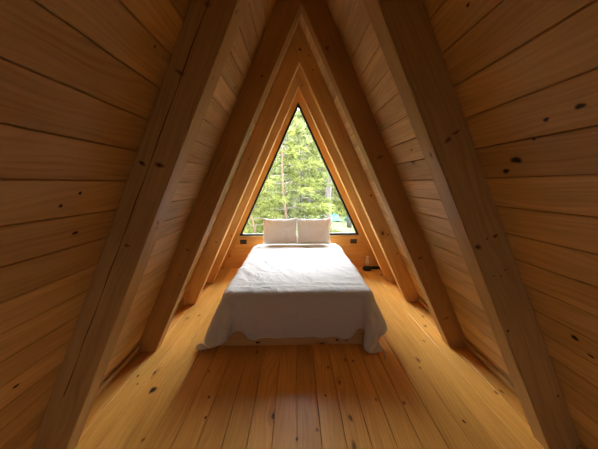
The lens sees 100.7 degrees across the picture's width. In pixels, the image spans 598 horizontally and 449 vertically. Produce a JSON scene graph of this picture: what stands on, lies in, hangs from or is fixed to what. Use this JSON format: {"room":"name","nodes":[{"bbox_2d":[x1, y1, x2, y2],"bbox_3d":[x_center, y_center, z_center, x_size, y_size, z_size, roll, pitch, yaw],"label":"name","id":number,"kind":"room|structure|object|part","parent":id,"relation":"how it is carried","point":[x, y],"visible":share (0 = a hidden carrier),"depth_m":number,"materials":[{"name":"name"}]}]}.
{"room":"attic bedroom","nodes":[
{"label":"attic bedroom","id":0,"kind":"room"},
{"bbox_2d":[0,0,298,448],"bbox_3d":[-0.793,-0.297,0.949,1.694,3.418,7.390,-1,9,-1],"label":"wall","id":1,"kind":"structure","parent":0,"point":[81,81],"depth_m":0.90,"materials":[{"name":"brown wood"}]},
{"bbox_2d":[96,346,139,396],"bbox_3d":[-1.495,1.228,1.900,0.054,0.077,0.832,-1,9,-1],"label":"baseboard","id":2,"kind":"structure","parent":1,"relation":"attached to","point":[118,369],"depth_m":2.03,"materials":[{"name":"brown wood"}]},
{"bbox_2d":[32,0,249,448],"bbox_3d":[-0.750,-0.186,1.193,1.575,3.090,0.116,-1,9,-1],"label":"rafter","id":3,"kind":"object","parent":1,"relation":"attached to","point":[209,30],"visible":1,"depth_m":1.17,"materials":[{"name":"brown wood"}]},
{"bbox_2d":[175,300,183,312],"bbox_3d":[-1.508,1.076,2.825,0.054,0.077,0.797,-1,9,-1],"label":"baseboard","id":4,"kind":"structure","parent":1,"relation":"attached to","point":[180,304],"depth_m":3.11,"materials":[{"name":"brown wood"}]},
{"bbox_2d":[138,0,300,351],"bbox_3d":[-0.762,-0.342,2.135,1.575,3.090,0.116,-1,9,-1],"label":"rafter","id":5,"kind":"object","parent":1,"relation":"attached to","point":[283,19],"visible":0.94,"depth_m":2.06,"materials":[{"name":"brown wood"}]},
{"bbox_2d":[182,43,298,304],"bbox_3d":[-0.774,-0.491,3.043,1.575,3.090,0.116,-1,9,-1],"label":"rafter","id":6,"kind":"object","parent":1,"relation":"attached to","point":[289,67],"visible":0.94,"depth_m":2.97,"materials":[{"name":"brown wood"}]},
{"bbox_2d":[205,77,297,283],"bbox_3d":[-0.784,-0.604,3.731,1.575,3.090,0.116,-1,9,-1],"label":"rafter","id":7,"kind":"object","parent":1,"relation":"attached to","point":[292,92],"visible":0.73,"depth_m":3.67,"materials":[{"name":"brown wood"}]},
{"bbox_2d":[225,236,372,268],"bbox_3d":[0.007,0.505,4.634,3.162,0.599,0.100,-1,9,-1],"label":"wall","id":8,"kind":"structure","parent":0,"point":[357,253],"depth_m":4.58,"materials":[{"name":"orange wood"}]},
{"bbox_2d":[220,96,297,268],"bbox_3d":[-0.793,-0.718,4.413,1.577,3.094,0.118,-1,9,-1],"label":"trim","id":9,"kind":"structure","parent":8,"relation":"attached to","point":[295,101],"depth_m":4.35,"materials":[{"name":"orange wood"}]},
{"bbox_2d":[239,103,358,235],"bbox_3d":[-0.004,-0.931,4.364,2.181,2.275,0.066,-1,9,-1],"label":"window","id":10,"kind":"structure","parent":8,"relation":"in","point":[298,105],"depth_m":4.37,"materials":[{"name":"black metal"}]},
{"bbox_2d":[237,235,360,236],"bbox_3d":[0.005,0.205,4.539,2.243,0.020,0.082,-1,9,-1],"label":"trim","id":11,"kind":"structure","parent":8,"relation":"attached to","point":[297,235],"depth_m":4.50,"materials":[{"name":"brown wood"}]},
{"bbox_2d":[296,88,378,265],"bbox_3d":[0.739,-0.832,4.415,1.673,3.293,0.118,-1,9,-1],"label":"trim","id":12,"kind":"structure","parent":8,"relation":"attached to","point":[299,97],"depth_m":4.35,"materials":[{"name":"orange wood"}]},
{"bbox_2d":[75,267,544,448],"bbox_3d":[0.057,1.391,1.187,3.362,0.033,7.090,-1,9,-1],"label":"floor","id":13,"kind":"structure","parent":0,"point":[425,393],"depth_m":1.83,"materials":[{"name":"brown wood"}]},
{"bbox_2d":[221,244,364,345],"bbox_3d":[-0.047,0.752,3.356,1.455,0.523,2.001,-1,9,-1],"label":"bed","id":14,"kind":"object","parent":13,"relation":"on","point":[237,338],"visible":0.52,"depth_m":2.40,"materials":[{"name":"brown wood"}]},
{"bbox_2d":[263,218,296,244],"bbox_3d":[-0.321,0.112,4.223,0.593,0.443,0.215,-1,9,-4],"label":"pillow","id":15,"kind":"object","parent":14,"relation":"on","point":[276,231],"visible":1,"depth_m":4.16,"materials":[{"name":"beige fabric"}]},
{"bbox_2d":[196,245,386,358],"bbox_3d":[-0.027,0.759,3.178,1.843,0.567,2.014,0,9,2],"label":"duvet","id":16,"kind":"object","parent":14,"relation":"on","point":[301,291],"visible":1,"depth_m":2.35,"materials":[{"name":"white fabric"}]},
{"bbox_3d":[-0.021,0.625,3.342,1.390,0.268,1.988,-1,9,-1],"label":"mattress","id":17,"kind":"part","parent":14,"relation":"part of","materials":[{"name":"white fabric"}]},
{"bbox_2d":[297,218,330,244],"bbox_3d":[0.250,0.111,4.230,0.586,0.441,0.222,0,9,0],"label":"pillow","id":18,"kind":"object","parent":14,"relation":"on","point":[310,231],"visible":1,"depth_m":4.17,"materials":[{"name":"beige fabric"}]},
{"bbox_2d":[362,256,371,270],"bbox_3d":[1.227,0.694,4.458,0.166,0.261,0.166,-1,9,-1],"label":"table lamp","id":19,"kind":"object","parent":13,"relation":"on","point":[366,267],"visible":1,"depth_m":4.43,"materials":[{"name":"black plastic"}]},
{"bbox_2d":[299,0,597,448],"bbox_3d":[0.878,-0.314,0.969,1.694,3.418,7.390,-1,9,-1],"label":"wall","id":20,"kind":"structure","parent":0,"point":[523,74],"depth_m":0.99,"materials":[{"name":"brown wood"}]},
{"bbox_2d":[295,66,394,280],"bbox_3d":[0.748,-0.719,3.732,1.671,3.290,0.116,-1,9,-1],"label":"rafter","id":21,"kind":"object","parent":20,"relation":"attached to","point":[303,87],"visible":0.77,"depth_m":3.67,"materials":[{"name":"brown wood"}]},
{"bbox_2d":[291,23,418,301],"bbox_3d":[0.757,-0.605,3.045,1.671,3.290,0.116,-1,9,-1],"label":"rafter","id":22,"kind":"object","parent":20,"relation":"attached to","point":[309,67],"visible":0.97,"depth_m":2.97,"materials":[{"name":"brown wood"}]},
{"bbox_2d":[300,0,465,346],"bbox_3d":[0.769,-0.456,2.137,1.671,3.290,0.116,-1,9,-1],"label":"rafter","id":23,"kind":"object","parent":20,"relation":"attached to","point":[318,18],"visible":0.98,"depth_m":2.08,"materials":[{"name":"brown wood"}]},
{"bbox_2d":[417,296,430,312],"bbox_3d":[1.576,1.044,2.861,0.054,0.077,0.797,-1,9,-1],"label":"baseboard","id":24,"kind":"structure","parent":20,"relation":"attached to","point":[420,300],"depth_m":3.10,"materials":[{"name":"brown wood"}]},
{"bbox_2d":[363,0,580,448],"bbox_3d":[0.782,-0.301,1.195,1.671,3.290,0.116,-1,9,-1],"label":"rafter","id":25,"kind":"object","parent":20,"relation":"attached to","point":[403,30],"visible":1,"depth_m":1.19,"materials":[{"name":"brown wood"}]},
{"bbox_2d":[464,340,517,396],"bbox_3d":[1.589,1.196,1.936,0.054,0.077,0.832,-1,9,-1],"label":"baseboard","id":26,"kind":"structure","parent":20,"relation":"attached to","point":[488,364],"depth_m":2.02,"materials":[{"name":"brown wood"}]},
{"label":"outside","id":27,"kind":"structure","parent":0,"visible":0},
{"bbox_2d":[263,121,354,231],"bbox_3d":[-0.237,-7.970,17.943,64.000,16.424,66.000,-1,9,-1],"label":"ground","id":28,"kind":"structure","parent":27,"point":[341,225],"depth_m":17.03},
{"bbox_2d":[243,173,283,232],"bbox_3d":[-1.671,-0.532,8.573,3.274,4.680,3.170,-1,9,-1],"label":"pine tree","id":29,"kind":"object","parent":28,"relation":"on","point":[268,183],"visible":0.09,"depth_m":8.69,"materials":[{"name":"green plant"}]},
{"bbox_2d":[247,176,287,227],"bbox_3d":[-3.119,-2.306,12.649,4.925,6.856,4.967,8,13,42],"label":"pine tree","id":30,"kind":"object","parent":28,"relation":"on","point":[279,177],"visible":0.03,"depth_m":12.84,"materials":[{"name":"green plant"}]},
{"bbox_2d":[259,153,304,196],"bbox_3d":[-2.798,-5.969,19.789,6.689,10.018,6.511,6,11,33],"label":"pine tree","id":31,"kind":"object","parent":28,"relation":"on","point":[267,190],"visible":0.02,"depth_m":19.27,"materials":[{"name":"green plant"}]},
{"bbox_2d":[244,116,335,232],"bbox_3d":[-0.389,-1.508,9.566,4.214,6.208,4.257,-1,9,-1],"label":"pine tree","id":32,"kind":"object","parent":28,"relation":"on","point":[324,206],"visible":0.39,"depth_m":9.17,"materials":[{"name":"green plant"}]},
{"bbox_2d":[262,108,320,193],"bbox_3d":[-0.289,-6.818,20.516,5.457,11.036,5.382,3,10,21],"label":"pine tree","id":33,"kind":"object","parent":28,"relation":"on","point":[272,173],"visible":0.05,"depth_m":20.41,"materials":[{"name":"green plant"}]},
{"bbox_2d":[254,118,336,218],"bbox_3d":[-0.630,-3.508,15.523,5.270,7.841,5.189,-7,11,-35],"label":"pine tree","id":34,"kind":"object","parent":28,"relation":"on","point":[286,137],"visible":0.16,"depth_m":15.25,"materials":[{"name":"green plant"}]},
{"bbox_2d":[244,160,353,232],"bbox_3d":[-0.363,-4.024,21.082,33.008,7.652,26.781,-1,9,-1],"label":"undergrowth","id":35,"kind":"object","parent":28,"relation":"on","point":[340,210],"visible":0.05,"depth_m":18.42,"materials":[{"name":"green plant"}]},
{"bbox_2d":[268,111,341,232],"bbox_3d":[0.209,-1.727,10.412,3.557,6.407,3.258,6,11,33],"label":"pine tree","id":36,"kind":"object","parent":28,"relation":"on","point":[308,143],"visible":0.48,"depth_m":10.13,"materials":[{"name":"green plant"}]},
{"bbox_2d":[274,111,340,202],"bbox_3d":[0.967,-5.643,18.773,6.722,9.849,5.308,-4,10,-21],"label":"pine tree","id":37,"kind":"object","parent":28,"relation":"on","point":[322,167],"visible":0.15,"depth_m":18.84,"materials":[{"name":"green plant"}]},
{"bbox_2d":[302,131,332,230],"bbox_3d":[1.610,-2.819,13.509,3.480,7.642,3.406,-1,9,-1],"label":"pine tree","id":38,"kind":"object","parent":28,"relation":"on","point":[328,191],"visible":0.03,"depth_m":13.80,"materials":[{"name":"green plant"}]},
{"bbox_2d":[317,158,338,197],"bbox_3d":[3.738,-6.436,21.263,5.887,9.826,6.678,-7,11,-33],"label":"pine tree","id":39,"kind":"object","parent":28,"relation":"on","point":[335,193],"visible":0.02,"depth_m":20.15,"materials":[{"name":"green plant"}]},
{"bbox_2d":[320,165,351,227],"bbox_3d":[3.235,-3.810,15.740,3.614,8.220,3.453,7,12,40],"label":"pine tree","id":40,"kind":"object","parent":28,"relation":"on","point":[349,225],"visible":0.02,"depth_m":16.31,"materials":[{"name":"green plant"}]},
{"bbox_2d":[332,213,340,220],"bbox_3d":[2.562,-0.570,17.779,0.764,0.516,0.700,-1,9,-1],"label":"tarpaulin","id":41,"kind":"object","parent":28,"relation":"on","point":[335,217],"visible":0.72,"depth_m":17.51,"materials":[{"name":"teal plastic"}]}
]}

